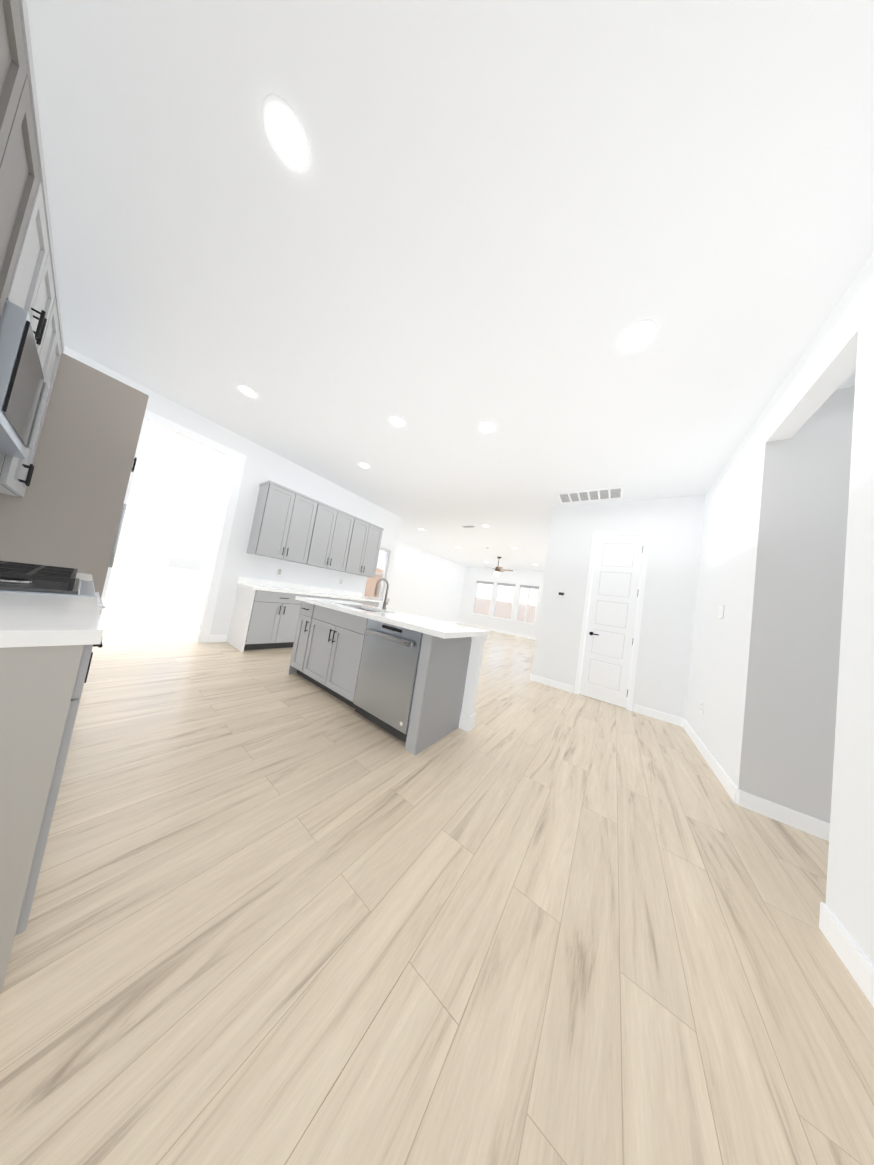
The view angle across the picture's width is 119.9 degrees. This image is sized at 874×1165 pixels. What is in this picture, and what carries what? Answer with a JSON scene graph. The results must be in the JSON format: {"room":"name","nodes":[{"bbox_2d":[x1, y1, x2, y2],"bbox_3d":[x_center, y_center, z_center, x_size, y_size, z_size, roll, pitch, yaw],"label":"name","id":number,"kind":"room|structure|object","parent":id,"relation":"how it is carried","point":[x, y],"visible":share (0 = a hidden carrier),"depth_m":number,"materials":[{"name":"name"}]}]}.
{"room":"kitchen","nodes":[
{"label":"kitchen","id":0,"kind":"room"},
{"bbox_2d":[0,611,873,1164],"bbox_3d":[0.762,1.598,4.694,11.200,0.100,15.000,6,-4,36],"label":"floor","id":1,"kind":"structure","parent":0,"point":[278,915],"depth_m":0.83,"materials":[{"name":"brown wood"}]},
{"bbox_2d":[0,561,102,638],"bbox_3d":[-2.063,0.393,1.073,0.762,0.972,0.713,6,-4,36],"label":"gas range","id":2,"kind":"object","parent":1,"relation":"on","point":[16,577],"visible":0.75,"depth_m":1.09,"materials":[{"name":"silver metal"}]},
{"bbox_2d":[0,573,103,992],"bbox_3d":[-2.061,0.428,1.050,2.203,0.900,0.692,6,-4,36],"label":"base cabinet","id":3,"kind":"object","parent":1,"relation":"on","point":[48,642],"visible":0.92,"depth_m":0.64,"materials":[{"name":"painted wood"},{"name":"white quartz countertop"},{"name":"dark bronze handles"}]},
{"bbox_2d":[0,353,148,597],"bbox_3d":[-3.213,-0.470,2.059,0.988,2.440,0.772,6,-4,36],"label":"panel","id":4,"kind":"object","parent":1,"relation":"on","point":[65,511],"visible":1,"depth_m":1.89,"materials":[{"name":"painted wood"},{"name":"dark bronze handles"}]},
{"bbox_2d":[101,504,126,608],"bbox_3d":[-3.256,-0.142,2.049,0.910,1.780,0.761,6,-4,36],"label":"refrigerator","id":5,"kind":"object","parent":1,"relation":"on","point":[117,537],"visible":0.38,"depth_m":2.34,"materials":[{"name":"silver metal"}]},
{"bbox_2d":[227,576,380,651],"bbox_3d":[-2.169,0.577,4.574,0.668,1.000,2.331,6,-4,36],"label":"base cabinet","id":6,"kind":"object","parent":1,"relation":"on","point":[265,614],"visible":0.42,"depth_m":3.76,"materials":[{"name":"painted wood"},{"name":"white quartz countertop"},{"name":"dark bronze handles"}]},
{"bbox_2d":[288,578,489,755],"bbox_3d":[-0.631,0.564,2.668,2.140,1.268,0.795,6,-4,36],"label":"kitchen island","id":7,"kind":"object","parent":1,"relation":"on","point":[411,681],"visible":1,"depth_m":2.17,"materials":[{"name":"painted wood"},{"name":"white quartz countertop"},{"name":"dark bronze handles"}]},
{"bbox_2d":[27,0,873,571],"bbox_3d":[1.247,-1.518,4.885,11.200,0.120,15.000,6,-4,36],"label":"ceiling","id":8,"kind":"structure","parent":0,"point":[513,220],"depth_m":1.32,"materials":[{"name":"white paint"}]},
{"bbox_2d":[237,384,257,398],"bbox_3d":[-2.073,-2.100,2.770,0.420,0.008,0.420,6,-4,36],"label":"recessed light","id":9,"kind":"object","parent":8,"relation":"in","point":[246,390],"visible":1,"depth_m":2.76,"materials":[{"name":"white paint"}]},
{"bbox_2d":[261,94,310,174],"bbox_3d":[-0.665,-1.981,1.126,0.420,0.008,0.420,6,-4,36],"label":"recessed light","id":10,"kind":"object","parent":8,"relation":"in","point":[286,133],"visible":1,"depth_m":1.12,"materials":[{"name":"white paint"}]},
{"bbox_2d":[358,462,369,468],"bbox_3d":[-1.165,-1.880,4.041,0.420,0.008,0.420,6,-4,36],"label":"recessed light","id":11,"kind":"object","parent":8,"relation":"in","point":[364,465],"visible":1,"depth_m":4.03,"materials":[{"name":"white paint"}]},
{"bbox_2d":[389,415,405,426],"bbox_3d":[-0.454,-1.841,2.879,0.420,0.008,0.420,6,-4,36],"label":"recessed light","id":12,"kind":"object","parent":8,"relation":"in","point":[396,421],"visible":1,"depth_m":2.87,"materials":[{"name":"white paint"}]},
{"bbox_2d":[462,525,474,527],"bbox_3d":[0.794,-1.430,6.384,0.340,0.013,0.160,6,-4,36],"label":"ceiling vent","id":13,"kind":"object","parent":8,"relation":"in","point":[467,526],"visible":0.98,"depth_m":6.37,"materials":[{"name":"white metal"}]},
{"bbox_2d":[479,420,496,432],"bbox_3d":[0.551,-1.693,2.742,0.420,0.008,0.420,6,-4,36],"label":"recessed light","id":14,"kind":"object","parent":8,"relation":"in","point":[487,426],"visible":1,"depth_m":2.73,"materials":[{"name":"white paint"}]},
{"bbox_2d":[485,557,512,575],"bbox_3d":[2.334,-0.633,9.624,1.103,0.720,1.054,6,-4,36],"label":"ceiling fan","id":15,"kind":"object","parent":8,"relation":"hanging from","point":[497,570],"visible":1,"depth_m":9.51,"materials":[{"name":"brown metal"}]},
{"bbox_2d":[557,486,622,503],"bbox_3d":[2.338,-1.342,3.893,0.850,0.012,0.380,6,-4,36],"label":"ceiling vent","id":16,"kind":"object","parent":8,"relation":"in","point":[595,495],"visible":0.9,"depth_m":3.87,"materials":[{"name":"white metal"}]},
{"bbox_2d":[620,319,656,350],"bbox_3d":[1.328,-1.637,1.676,0.420,0.008,0.420,6,-4,36],"label":"recessed light","id":17,"kind":"object","parent":8,"relation":"in","point":[637,335],"visible":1,"depth_m":1.67,"materials":[{"name":"white paint"}]},
{"bbox_2d":[63,253,873,966],"bbox_3d":[1.003,0.045,4.789,11.040,3.050,14.840,6,-4,36],"label":"wall","id":18,"kind":"structure","parent":0,"point":[767,539],"depth_m":2.08,"materials":[{"name":"white paint"}]},
{"bbox_2d":[0,0,63,496],"bbox_3d":[-1.918,-1.044,1.014,2.215,1.105,0.390,6,-4,36],"label":"upper cabinet","id":19,"kind":"object","parent":18,"relation":"attached to","point":[31,343],"visible":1,"depth_m":0.94,"materials":[{"name":"painted wood"},{"name":"dark bronze handles"}]},
{"bbox_2d":[162,515,213,574],"bbox_3d":[-5.230,-0.792,5.355,0.155,1.145,0.660,6,-4,36],"label":"window","id":20,"kind":"structure","parent":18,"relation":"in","point":[203,562],"depth_m":5.36,"materials":[{"name":"white plastic"}]},
{"bbox_2d":[198,519,220,613],"bbox_3d":[-4.808,-0.323,5.929,0.014,2.130,0.840,6,-4,36],"label":"door frame","id":21,"kind":"structure","parent":18,"relation":"attached to","point":[209,567],"depth_m":5.60,"materials":[{"name":"white paint"}]},
{"bbox_2d":[277,568,282,575],"bbox_3d":[-2.683,-0.188,4.315,0.008,0.120,0.075,6,-4,36],"label":"outlet","id":22,"kind":"object","parent":18,"relation":"attached to","point":[279,572],"visible":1,"depth_m":4.31,"materials":[{"name":"white plastic"}]},
{"bbox_2d":[247,480,383,577],"bbox_3d":[-2.052,-0.836,4.745,0.404,1.105,2.295,6,-4,36],"label":"upper cabinet","id":23,"kind":"object","parent":18,"relation":"attached to","point":[289,525],"visible":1,"depth_m":4.31,"materials":[{"name":"painted wood"},{"name":"dark bronze handles"}]},
{"bbox_2d":[363,547,389,601],"bbox_3d":[-1.459,-0.226,6.092,0.155,1.295,0.660,6,-4,36],"label":"kitchen window","id":24,"kind":"structure","parent":18,"relation":"in","point":[383,574],"depth_m":6.29,"materials":[{"name":"white plastic"}]},
{"bbox_2d":[471,581,493,616],"bbox_3d":[2.328,0.765,12.791,1.020,1.735,0.155,6,-4,36],"label":"window","id":25,"kind":"structure","parent":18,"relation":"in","point":[480,597],"depth_m":12.84,"materials":[{"name":"white plastic"}]},
{"bbox_2d":[492,582,515,620],"bbox_3d":[3.221,0.864,12.148,0.990,1.735,0.155,6,-4,36],"label":"window","id":26,"kind":"structure","parent":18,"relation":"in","point":[506,585],"depth_m":12.17,"materials":[{"name":"white plastic"}]},
{"bbox_2d":[514,585,538,624],"bbox_3d":[4.107,0.963,11.511,0.920,1.735,0.155,6,-4,36],"label":"window","id":27,"kind":"structure","parent":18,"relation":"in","point":[528,594],"depth_m":11.51,"materials":[{"name":"white plastic"}]},
{"bbox_2d":[208,621,873,1007],"bbox_3d":[1.042,1.527,4.522,10.160,0.105,14.580,6,-4,36],"label":"baseboard","id":28,"kind":"structure","parent":18,"relation":"attached to","point":[850,953],"depth_m":1.68,"materials":[{"name":"white paint"}]},
{"bbox_2d":[557,591,565,596],"bbox_3d":[2.069,0.186,4.213,0.120,0.090,0.023,6,-4,36],"label":"thermostat","id":29,"kind":"object","parent":18,"relation":"attached to","point":[560,594],"visible":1,"depth_m":4.21,"materials":[{"name":"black plastic"}]},
{"bbox_2d":[579,536,643,707],"bbox_3d":[2.615,0.505,3.798,0.594,2.494,0.089,6,-4,36],"label":"pantry door","id":30,"kind":"structure","parent":18,"relation":"in","point":[606,663],"depth_m":3.80,"materials":[{"name":"white paint"}]},
{"bbox_2d":[700,701,703,713],"bbox_3d":[2.796,1.315,2.673,0.008,0.120,0.075,6,-4,36],"label":"electrical outlet plate","id":31,"kind":"object","parent":18,"relation":"attached to","point":[701,708],"visible":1,"depth_m":2.66,"materials":[{"name":"white plastic"}]},
{"bbox_2d":[718,605,723,618],"bbox_3d":[2.751,0.280,2.452,0.011,0.128,0.128,6,-4,36],"label":"switch plate","id":32,"kind":"object","parent":18,"relation":"attached to","point":[721,613],"visible":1,"depth_m":2.43,"materials":[{"name":"grey plastic"}]},
{"label":"outside","id":33,"kind":"structure","parent":0,"visible":0},
{"bbox_2d":[364,568,535,622],"bbox_3d":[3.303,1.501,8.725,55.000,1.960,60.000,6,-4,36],"label":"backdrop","id":34,"kind":"structure","parent":33,"point":[480,607],"depth_m":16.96,"materials":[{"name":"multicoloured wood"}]}
]}

